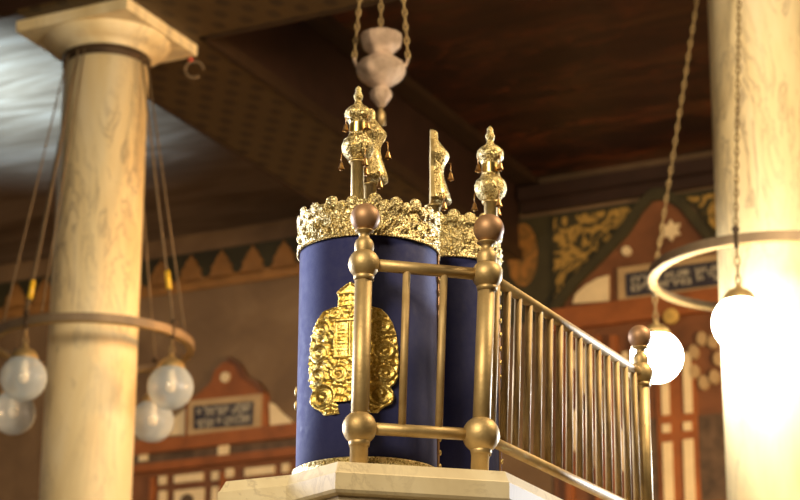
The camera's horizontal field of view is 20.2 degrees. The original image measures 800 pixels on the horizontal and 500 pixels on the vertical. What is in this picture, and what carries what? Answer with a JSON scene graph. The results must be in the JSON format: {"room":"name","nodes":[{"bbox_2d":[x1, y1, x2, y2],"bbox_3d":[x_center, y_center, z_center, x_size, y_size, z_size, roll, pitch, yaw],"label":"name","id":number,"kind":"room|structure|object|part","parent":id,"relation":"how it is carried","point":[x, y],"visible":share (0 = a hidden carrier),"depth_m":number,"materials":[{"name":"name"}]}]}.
{"room":"house of worship","nodes":[
{"label":"house of worship","id":0,"kind":"room"},
{"bbox_2d":[0,0,712,265],"bbox_3d":[-1.933,-3.565,7.673,21.000,0.250,19.319,-9,-20,25],"label":"ceiling","id":1,"kind":"structure","parent":0,"point":[562,87],"depth_m":15.06,"materials":[{"name":"brown wood"}]},
{"bbox_2d":[0,0,57,17],"bbox_3d":[0.208,-1.811,11.635,21.000,0.590,0.721,-9,-20,25],"label":"trim","id":2,"kind":"structure","parent":1,"relation":"attached to","point":[8,8],"depth_m":12.27,"materials":[{"name":"brown wood"}]},
{"bbox_2d":[352,0,410,126],"bbox_3d":[-0.070,-1.673,8.972,0.194,2.527,0.194,-11,-21,30],"label":"lamp","id":3,"kind":"object","parent":1,"relation":"hanging from","point":[380,70],"visible":0.99,"depth_m":8.61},
{"bbox_3d":[-0.122,-1.400,8.883,0.123,1.403,0.022,0,-18,2],"label":"chain","id":4,"kind":"part","parent":3,"relation":"part of","materials":[{"name":"gold metal"}]},
{"bbox_3d":[-0.072,-1.384,8.931,0.022,1.402,0.119,1,-18,-2],"label":"chain","id":5,"kind":"part","parent":3,"relation":"part of","materials":[{"name":"gold metal"}]},
{"bbox_3d":[-0.018,-1.400,8.883,0.123,1.403,0.022,1,-18,-2],"label":"chain","id":6,"kind":"part","parent":3,"relation":"part of","materials":[{"name":"gold metal"}]},
{"bbox_2d":[0,150,715,499],"bbox_3d":[2.417,2.616,14.888,21.000,7.550,0.302,-9,-20,25],"label":"wall","id":7,"kind":"structure","parent":0,"point":[254,324],"depth_m":17.39,"materials":[{"name":"brown paint"}]},
{"bbox_2d":[0,237,299,318],"bbox_3d":[-3.425,0.449,18.460,8.094,0.294,0.014,-9,-20,25],"label":"trim","id":8,"kind":"structure","parent":7,"relation":"attached to","point":[284,264],"depth_m":17.54,"materials":[{"name":"orange paint"}]},
{"bbox_2d":[17,0,379,38],"bbox_3d":[3.845,-2.071,9.818,12.876,0.020,0.721,-9,-20,25],"label":"ceiling beam","id":9,"kind":"structure","parent":7,"relation":"attached to","point":[192,19],"depth_m":12.20,"materials":[{"name":"brown wood"}]},
{"bbox_2d":[132,356,295,499],"bbox_3d":[-1.397,1.633,16.980,1.916,1.695,0.091,-9,-20,25],"label":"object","id":10,"kind":"object","parent":7,"relation":"attached to","point":[231,430],"visible":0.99,"depth_m":17.03,"materials":[{"name":"red paint"}]},
{"bbox_3d":[-1.754,1.336,17.301,0.262,0.214,0.030,-9,-20,25],"label":"panel","id":11,"kind":"part","parent":10,"relation":"part of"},
{"bbox_3d":[-1.595,1.908,17.013,0.263,0.198,0.015,-9,-20,25],"label":"arch panel","id":12,"kind":"part","parent":10,"relation":"part of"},
{"bbox_3d":[-1.328,1.258,17.048,0.640,0.302,0.025,-9,-20,25],"label":"inscription frame","id":13,"kind":"part","parent":10,"relation":"part of","materials":[{"name":"beige paint"}]},
{"bbox_3d":[-0.893,1.234,16.884,0.194,0.206,0.030,-9,-20,25],"label":"panel","id":14,"kind":"part","parent":10,"relation":"part of","materials":[{"name":"beige paint"}]},
{"bbox_2d":[148,37,517,261],"bbox_3d":[-0.440,-0.515,14.606,0.720,0.020,4.484,-9,-20,25],"label":"ceiling beam","id":15,"kind":"structure","parent":7,"relation":"attached to","point":[227,102],"depth_m":13.82,"materials":[{"name":"brown wood"}]},
{"bbox_2d":[148,0,522,260],"bbox_3d":[4.989,-1.356,12.043,12.906,0.080,4.484,-9,-20,25],"label":"trim","id":16,"kind":"structure","parent":7,"relation":"attached to","point":[216,41],"depth_m":13.54,"materials":[{"name":"brown wood"}]},
{"bbox_2d":[223,21,519,245],"bbox_3d":[-0.439,-0.805,14.702,0.720,0.590,4.484,-9,-20,25],"label":"ceiling beam","id":17,"kind":"structure","parent":7,"relation":"attached to","point":[294,52],"depth_m":14.24,"materials":[{"name":"brown wood"}]},
{"bbox_2d":[302,15,538,186],"bbox_3d":[-0.037,-1.113,14.610,0.140,0.060,4.454,-9,-20,25],"label":"trim","id":18,"kind":"structure","parent":7,"relation":"attached to","point":[327,27],"depth_m":15.00,"materials":[{"name":"brown wood"}]},
{"bbox_2d":[500,215,547,329],"bbox_3d":[0.896,0.159,16.302,0.398,0.816,0.032,-9,-20,25],"label":"panel","id":19,"kind":"object","parent":7,"relation":"attached to","point":[529,275],"visible":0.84,"depth_m":16.29,"materials":[{"name":"green paint"}]},
{"bbox_2d":[548,202,636,307],"bbox_3d":[1.458,0.050,16.044,0.883,0.756,0.032,-9,-20,25],"label":"painted spandrel","id":20,"kind":"object","parent":7,"relation":"attached to","point":[574,237],"visible":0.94,"depth_m":16.15,"materials":[{"name":"green paint"}]},
{"bbox_2d":[517,156,714,215],"bbox_3d":[6.311,-1.174,13.858,12.126,0.180,0.122,-9,-20,25],"label":"trim","id":21,"kind":"structure","parent":7,"relation":"attached to","point":[698,173],"depth_m":16.09,"materials":[{"name":"brown wood"}]},
{"bbox_2d":[549,188,726,499],"bbox_3d":[1.873,0.991,15.470,1.842,3.032,0.110,-9,-20,25],"label":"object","id":22,"kind":"object","parent":7,"relation":"attached to","point":[610,295],"visible":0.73,"depth_m":15.64,"materials":[{"name":"red paint"}]},
{"bbox_3d":[1.357,0.291,15.989,0.279,0.192,0.020,-9,-20,25],"label":"panel","id":23,"kind":"part","parent":22,"relation":"part of","materials":[{"name":"beige paint"}]},
{"bbox_3d":[1.607,0.009,15.946,0.068,0.068,0.030,-9,-20,25],"label":"knob","id":24,"kind":"part","parent":22,"relation":"part of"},
{"bbox_3d":[1.992,0.191,15.678,0.995,0.260,0.040,-9,-20,25],"label":"inscription frame","id":25,"kind":"part","parent":22,"relation":"part of","materials":[{"name":"beige paint"}]},
{"bbox_2d":[678,188,716,236],"bbox_3d":[2.107,-0.198,15.786,0.444,0.464,0.032,-9,-20,25],"label":"painted spandrel","id":26,"kind":"object","parent":7,"relation":"attached to","point":[703,201],"visible":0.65,"depth_m":15.80,"materials":[{"name":"green paint"}]},
{"bbox_3d":[-1.964,3.536,5.338,21.000,0.200,19.319,-9,-20,25],"label":"floor","id":27,"kind":"structure","parent":0,"visible":0},
{"bbox_2d":[16,0,204,499],"bbox_3d":[-1.611,1.928,11.462,0.770,6.683,0.729,-9,-20,25],"label":"marble column","id":28,"kind":"structure","parent":27,"relation":"on","point":[90,401],"depth_m":11.93,"materials":[{"name":"stone"}]},
{"bbox_2d":[0,49,194,442],"bbox_3d":[-1.627,-0.059,12.123,1.137,2.027,1.137,0,-18,0],"label":"ring chandelier","id":29,"kind":"object","parent":28,"relation":"hanging from","point":[26,321],"depth_m":11.77,"materials":[{"name":"brown metal"}]},
{"bbox_3d":[-2.080,0.843,12.121,0.060,0.130,0.060,0,-18,0],"label":"bulb","id":30,"kind":"part","parent":29,"relation":"part of","materials":[{"name":"glass"}]},
{"bbox_3d":[-2.079,0.669,12.178,0.022,0.102,0.023,-17,-25,42],"label":"chain","id":31,"kind":"part","parent":29,"relation":"part of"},
{"bbox_3d":[-2.080,0.805,12.134,0.238,0.388,0.238,0,-18,0],"label":"globe lamp","id":32,"kind":"part","parent":29,"relation":"part of","materials":[{"name":"white glass"}]},
{"bbox_3d":[-2.080,0.876,12.110,0.238,0.238,0.238,0,-18,0],"label":"glass globe","id":33,"kind":"part","parent":29,"relation":"part of","materials":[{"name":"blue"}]},
{"bbox_3d":[-1.910,0.578,11.440,0.238,0.388,0.238,0,-18,0],"label":"globe lamp","id":34,"kind":"part","parent":29,"relation":"part of","materials":[{"name":"glass"}]},
{"bbox_3d":[-1.911,0.649,11.416,0.238,0.238,0.238,0,-18,0],"label":"glass globe","id":35,"kind":"part","parent":29,"relation":"part of","materials":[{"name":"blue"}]},
{"bbox_3d":[-1.911,0.616,11.427,0.060,0.130,0.060,0,-18,0],"label":"bulb","id":36,"kind":"part","parent":29,"relation":"part of","materials":[{"name":"white glass"}]},
{"bbox_3d":[-1.910,0.442,11.484,0.022,0.102,0.023,-17,-25,42],"label":"chain","id":37,"kind":"part","parent":29,"relation":"part of","materials":[{"name":"gold metal"}]},
{"bbox_3d":[-1.932,-0.349,11.965,0.297,1.577,0.009,14,-23,-36],"label":"cord","id":38,"kind":"part","parent":29,"relation":"part of","materials":[{"name":"brown metal"}]},
{"bbox_3d":[-1.956,-0.210,12.389,0.300,1.577,0.011,-11,-21,30],"label":"chain","id":39,"kind":"part","parent":29,"relation":"part of","materials":[{"name":"brown metal"}]},
{"bbox_3d":[-1.832,-0.377,11.879,0.011,1.577,0.300,-11,-21,30],"label":"chain","id":40,"kind":"part","parent":29,"relation":"part of","materials":[{"name":"brown metal"}]},
{"bbox_3d":[-1.771,-0.386,11.850,0.008,1.577,0.298,-7,-20,21],"label":"cord","id":41,"kind":"part","parent":29,"relation":"part of","materials":[{"name":"brown metal"}]},
{"bbox_3d":[-1.420,-0.169,12.507,0.011,1.577,0.300,-11,-21,30],"label":"chain","id":42,"kind":"part","parent":29,"relation":"part of","materials":[{"name":"brown metal"}]},
{"bbox_3d":[-1.350,0.899,12.281,0.060,0.130,0.060,0,-18,0],"label":"bulb","id":43,"kind":"part","parent":29,"relation":"part of","materials":[{"name":"glass"}]},
{"bbox_3d":[-1.349,0.725,12.338,0.022,0.102,0.023,-17,-25,42],"label":"chain","id":44,"kind":"part","parent":29,"relation":"part of","materials":[{"name":"gold metal"}]},
{"bbox_3d":[-1.350,0.861,12.294,0.238,0.388,0.238,0,-18,0],"label":"globe lamp","id":45,"kind":"part","parent":29,"relation":"part of","materials":[{"name":"white glass"}]},
{"bbox_3d":[-1.350,0.932,12.270,0.238,0.238,0.238,0,-18,0],"label":"glass globe","id":46,"kind":"part","parent":29,"relation":"part of","materials":[{"name":"blue"}]},
{"bbox_3d":[-1.295,-0.336,11.997,0.300,1.577,0.011,-11,-21,30],"label":"chain","id":47,"kind":"part","parent":29,"relation":"part of","materials":[{"name":"brown metal"}]},
{"bbox_3d":[-1.260,-0.313,12.066,0.297,1.577,0.009,-6,-19,19],"label":"cord","id":48,"kind":"part","parent":29,"relation":"part of","materials":[{"name":"brown metal"}]},
{"bbox_3d":[-1.180,0.634,11.600,0.238,0.388,0.238,0,-18,0],"label":"globe lamp","id":49,"kind":"part","parent":29,"relation":"part of","materials":[{"name":"glass"}]},
{"bbox_3d":[-1.181,0.705,11.576,0.238,0.238,0.238,0,-18,0],"label":"glass globe","id":50,"kind":"part","parent":29,"relation":"part of","materials":[{"name":"blue"}]},
{"bbox_3d":[-1.181,0.672,11.588,0.060,0.130,0.060,0,-18,0],"label":"bulb","id":51,"kind":"part","parent":29,"relation":"part of","materials":[{"name":"white glass"}]},
{"bbox_3d":[-1.180,0.498,11.645,0.022,0.102,0.023,-17,-25,42],"label":"chain","id":52,"kind":"part","parent":29,"relation":"part of","materials":[{"name":"gold metal"}]},
{"bbox_2d":[218,461,561,499],"bbox_3d":[0.160,1.869,4.755,0.596,2.620,1.406,-9,-20,25],"label":"bimah","id":53,"kind":"object","parent":27,"relation":"on","point":[339,480],"visible":1,"depth_m":4.61,"materials":[{"name":"stone"}]},
{"bbox_2d":[292,193,441,473],"bbox_3d":[-0.071,0.221,4.942,0.325,0.626,0.327,0,-18,0],"label":"case","id":54,"kind":"object","parent":53,"relation":"on","point":[326,238],"visible":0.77,"depth_m":4.83,"materials":[{"name":"blue fabric"}]},
{"bbox_2d":[338,86,373,199],"bbox_3d":[-0.098,-0.202,5.004,0.080,0.351,0.076,0,-18,0],"label":"finial","id":55,"kind":"object","parent":54,"relation":"on","point":[357,148],"visible":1,"depth_m":4.99,"materials":[{"name":"gold metal"}]},
{"bbox_3d":[-0.094,-0.116,4.975,0.040,0.169,0.040,0,-18,0],"label":"stem","id":56,"kind":"part","parent":55,"relation":"part of","materials":[{"name":"gold metal"}]},
{"bbox_3d":[-0.072,0.499,4.852,0.325,0.041,0.324,0,-18,0],"label":"trim","id":57,"kind":"part","parent":54,"relation":"part of","materials":[{"name":"gold metal"}]},
{"bbox_3d":[-0.070,-0.030,5.026,0.322,0.098,0.323,0,-18,0],"label":"crown","id":58,"kind":"part","parent":54,"relation":"part of","materials":[{"name":"gold metal"}]},
{"bbox_2d":[364,108,390,199],"bbox_3d":[-0.056,-0.158,5.152,0.067,0.359,0.085,-5,-19,16],"label":"finial","id":59,"kind":"object","parent":54,"relation":"on","point":[377,178],"visible":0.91,"depth_m":5.15,"materials":[{"name":"gold metal"}]},
{"bbox_3d":[-0.072,-0.241,5.184,0.008,0.181,0.087,0,-18,0],"label":"plate","id":60,"kind":"part","parent":59,"relation":"part of","materials":[{"name":"gold metal"}]},
{"bbox_3d":[-0.068,-0.067,5.127,0.042,0.172,0.042,0,-18,0],"label":"stem","id":61,"kind":"part","parent":59,"relation":"part of","materials":[{"name":"gold metal"}]},
{"bbox_2d":[434,209,502,470],"bbox_3d":[0.111,0.273,5.205,0.262,0.694,0.261,0,-18,0],"label":"case","id":62,"kind":"object","parent":53,"relation":"on","point":[459,246],"visible":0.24,"depth_m":5.11,"materials":[{"name":"blue fabric"}]},
{"bbox_2d":[424,129,453,211],"bbox_3d":[0.091,-0.136,5.303,0.069,0.318,0.088,-5,-19,14],"label":"finial","id":63,"kind":"object","parent":62,"relation":"on","point":[439,195],"visible":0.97,"depth_m":5.30,"materials":[{"name":"gold metal"}]},
{"bbox_3d":[0.075,-0.198,5.328,0.008,0.186,0.089,1,-18,-2],"label":"plate","id":64,"kind":"part","parent":63,"relation":"part of","materials":[{"name":"gold metal"}]},
{"bbox_3d":[0.079,-0.043,5.278,0.043,0.125,0.043,0,-18,0],"label":"stem","id":65,"kind":"part","parent":63,"relation":"part of","materials":[{"name":"gold metal"}]},
{"bbox_3d":[0.112,-0.001,5.295,0.261,0.117,0.260,0,-18,0],"label":"crown","id":66,"kind":"part","parent":62,"relation":"part of","materials":[{"name":"gold metal"}]},
{"bbox_2d":[471,126,506,216],"bbox_3d":[0.210,-0.138,5.320,0.086,0.332,0.081,0,-18,0],"label":"finial","id":67,"kind":"object","parent":62,"relation":"on","point":[490,188],"visible":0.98,"depth_m":5.31,"materials":[{"name":"gold metal"}]},
{"bbox_3d":[0.214,-0.046,5.289,0.043,0.139,0.043,0,-18,0],"label":"stem","id":68,"kind":"part","parent":67,"relation":"part of","materials":[{"name":"gold metal"}]},
{"bbox_2d":[342,203,653,499],"bbox_3d":[0.326,0.299,5.098,0.242,0.581,1.191,-13,-23,36],"label":"railing","id":69,"kind":"object","parent":53,"relation":"on","point":[481,434],"visible":1,"depth_m":4.91,"materials":[{"name":"brown metal"}]},
{"bbox_3d":[-0.081,0.238,4.706,0.045,0.447,0.037,0,-18,0],"label":"post","id":70,"kind":"part","parent":69,"relation":"part of","materials":[{"name":"gold metal"}]},
{"bbox_3d":[0.043,0.379,4.699,0.265,0.030,0.026,5,-19,-15],"label":"rail","id":71,"kind":"part","parent":69,"relation":"part of","materials":[{"name":"gold metal"}]},
{"bbox_3d":[0.056,0.042,4.809,0.274,0.026,0.026,5,-19,-15],"label":"rail","id":72,"kind":"part","parent":69,"relation":"part of","materials":[{"name":"gold metal"}]},
{"bbox_3d":[0.177,0.262,4.776,0.057,0.448,0.038,0,-18,0],"label":"post","id":73,"kind":"part","parent":69,"relation":"part of","materials":[{"name":"gold metal"}]},
{"bbox_3d":[0.386,0.519,5.120,0.024,0.024,0.920,-9,-20,26],"label":"rail","id":74,"kind":"part","parent":69,"relation":"part of","materials":[{"name":"gold metal"}]},
{"bbox_3d":[0.394,0.182,5.231,0.024,0.024,0.913,-9,-20,26],"label":"rail","id":75,"kind":"part","parent":69,"relation":"part of","materials":[{"name":"gold metal"}]},
{"bbox_3d":[0.601,0.518,5.548,0.041,0.447,0.040,0,-18,0],"label":"post","id":76,"kind":"part","parent":69,"relation":"part of","materials":[{"name":"gold metal"}]},
{"bbox_2d":[707,0,799,499],"bbox_3d":[1.703,1.429,9.901,0.742,6.683,0.742,-9,-20,25],"label":"marble column","id":77,"kind":"structure","parent":27,"relation":"on","point":[761,383],"depth_m":10.21,"materials":[{"name":"stone"}]},
{"bbox_2d":[631,0,799,382],"bbox_3d":[1.677,-0.479,10.497,1.202,2.228,1.194,0,-18,0],"label":"ring chandelier","id":78,"kind":"object","parent":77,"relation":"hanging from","point":[736,239],"depth_m":9.97,"materials":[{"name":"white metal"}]},
{"bbox_3d":[1.192,0.250,10.518,0.022,0.184,0.023,-17,-25,42],"label":"chain","id":79,"kind":"part","parent":78,"relation":"part of","materials":[{"name":"gold metal"}]},
{"bbox_3d":[1.192,0.386,10.474,0.238,0.470,0.238,0,-18,0],"label":"globe lamp","id":80,"kind":"part","parent":78,"relation":"part of","materials":[{"name":"white glass"}]},
{"bbox_3d":[1.191,0.496,10.438,0.238,0.238,0.238,0,-18,0],"label":"glass globe","id":81,"kind":"part","parent":78,"relation":"part of","materials":[{"name":"white glass"}]},
{"bbox_3d":[1.341,-0.673,10.757,0.334,1.701,0.022,-7,-20,22],"label":"chain","id":82,"kind":"part","parent":78,"relation":"part of","materials":[{"name":"gold metal"}]},
{"bbox_3d":[1.541,-0.835,10.258,0.023,1.701,0.333,-8,-20,24],"label":"chain","id":83,"kind":"part","parent":78,"relation":"part of","materials":[{"name":"gold metal"}]},
{"bbox_3d":[1.472,0.070,9.814,0.022,0.184,0.023,-17,-25,42],"label":"chain","id":84,"kind":"part","parent":78,"relation":"part of","materials":[{"name":"gold metal"}]},
{"bbox_3d":[1.471,0.205,9.769,0.238,0.470,0.238,0,-18,0],"label":"globe lamp","id":85,"kind":"part","parent":78,"relation":"part of","materials":[{"name":"white glass"}]},
{"bbox_3d":[1.471,0.316,9.733,0.238,0.238,0.238,0,-18,0],"label":"glass globe","id":86,"kind":"part","parent":78,"relation":"part of","materials":[{"name":"white glass"}]}
]}

